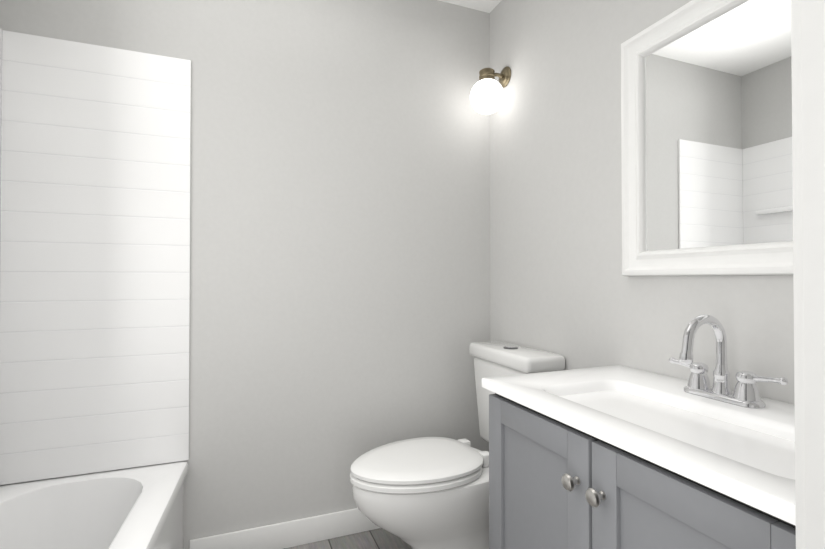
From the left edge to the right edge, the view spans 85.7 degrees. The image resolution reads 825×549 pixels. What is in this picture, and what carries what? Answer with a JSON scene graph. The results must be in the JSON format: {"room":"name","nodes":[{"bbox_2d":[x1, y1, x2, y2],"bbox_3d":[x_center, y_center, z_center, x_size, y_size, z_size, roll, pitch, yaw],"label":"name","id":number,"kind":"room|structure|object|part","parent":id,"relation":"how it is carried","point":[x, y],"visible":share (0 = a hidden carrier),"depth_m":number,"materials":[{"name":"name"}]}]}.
{"room":"bathroom","nodes":[
{"label":"bathroom","id":0,"kind":"room"},
{"bbox_2d":[0,0,489,548],"bbox_3d":[-0.525,-0.090,1.894,2.111,2.420,0.100,0,-1,-21],"label":"wall","id":1,"kind":"structure","parent":0,"point":[340,242],"depth_m":1.89,"materials":[{"name":"paint"}]},
{"bbox_2d":[190,508,379,548],"bbox_3d":[-0.095,1.064,1.585,1.324,0.105,0.762,0,-1,-21],"label":"baseboard","id":2,"kind":"structure","parent":1,"relation":"attached to","point":[293,533],"depth_m":1.83,"materials":[{"name":"white wood"}]},
{"bbox_2d":[285,528,410,548],"bbox_3d":[-0.069,1.138,0.715,2.111,0.060,2.604,0,-1,-21],"label":"floor","id":3,"kind":"structure","parent":0,"point":[380,538],"depth_m":1.86,"materials":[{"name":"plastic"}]},
{"bbox_2d":[0,462,187,548],"bbox_3d":[-0.833,0.904,0.848,0.579,0.410,1.600,0,-1,-21],"label":"bathtub","id":4,"kind":"object","parent":3,"relation":"on","point":[138,508],"visible":1,"depth_m":1.50,"materials":[{"name":"ceramic"}]},
{"bbox_2d":[350,341,564,548],"bbox_3d":[0.135,0.708,1.737,0.784,0.821,0.450,0,-1,-21],"label":"toilet","id":5,"kind":"object","parent":3,"relation":"on","point":[424,493],"visible":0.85,"depth_m":1.58,"materials":[{"name":"ceramic"}]},
{"bbox_2d":[482,365,795,548],"bbox_3d":[0.571,0.699,0.970,0.534,0.822,0.802,0,-1,-21],"label":"bathroom vanity","id":6,"kind":"object","parent":3,"relation":"on","point":[616,457],"visible":1,"depth_m":0.89,"materials":[{"name":"grey wood"}]},
{"bbox_2d":[669,314,787,408],"bbox_3d":[0.673,0.190,1.019,0.160,0.197,0.268,0,-1,-21],"label":"faucet","id":7,"kind":"object","parent":6,"relation":"on","point":[746,393],"visible":1,"depth_m":1.01,"materials":[{"name":"silver metal"}]},
{"bbox_2d":[791,0,824,548],"bbox_3d":[0.043,0.049,0.253,0.916,2.108,0.124,0,-1,-21],"label":"door frame","id":8,"kind":"structure","parent":3,"relation":"on","point":[808,83],"depth_m":0.44,"materials":[{"name":"white wood"}]},
{"bbox_2d":[439,0,501,12],"bbox_3d":[-0.209,-1.349,1.100,2.111,0.080,1.834,0,-1,-21],"label":"ceiling","id":9,"kind":"structure","parent":0,"point":[488,6],"depth_m":2.13,"materials":[{"name":"paint"}]},
{"bbox_2d":[490,0,794,404],"bbox_3d":[0.745,-0.095,1.407,0.100,2.420,1.734,0,-1,-21],"label":"wall","id":10,"kind":"structure","parent":0,"point":[560,284],"depth_m":1.61,"materials":[{"name":"paint"}]},
{"bbox_2d":[470,66,510,114],"bbox_3d":[0.350,-0.850,2.039,0.177,0.230,0.155,0,-1,-21],"label":"sconce","id":11,"kind":"object","parent":10,"relation":"attached to","point":[487,95],"visible":1,"depth_m":1.99,"materials":[{"name":"white glass"}]},
{"bbox_3d":[0.340,-0.813,2.034,0.155,0.155,0.155,0,-1,-21],"label":"globe","id":12,"kind":"part","parent":11,"relation":"part of","materials":[{"name":"white glass"}]},
{"bbox_2d":[621,0,792,275],"bbox_3d":[0.809,-0.369,1.066,0.029,0.740,0.752,0,-1,-21],"label":"mirror","id":13,"kind":"object","parent":10,"relation":"attached to","point":[706,132],"visible":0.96,"depth_m":1.16,"materials":[{"name":"clear glass"}]},
{"bbox_3d":[-1.127,-0.103,0.673,0.100,2.420,1.734,0,-1,-21],"label":"wall","id":14,"kind":"structure","parent":0,"visible":0},
{"bbox_2d":[0,28,190,484],"bbox_3d":[-0.827,-0.067,0.844,0.581,1.528,1.632,0,-1,-21],"label":"tiled wall","id":15,"kind":"structure","parent":14,"relation":"attached to","point":[95,155],"depth_m":1.58,"materials":[{"name":"white tile"}]}
]}

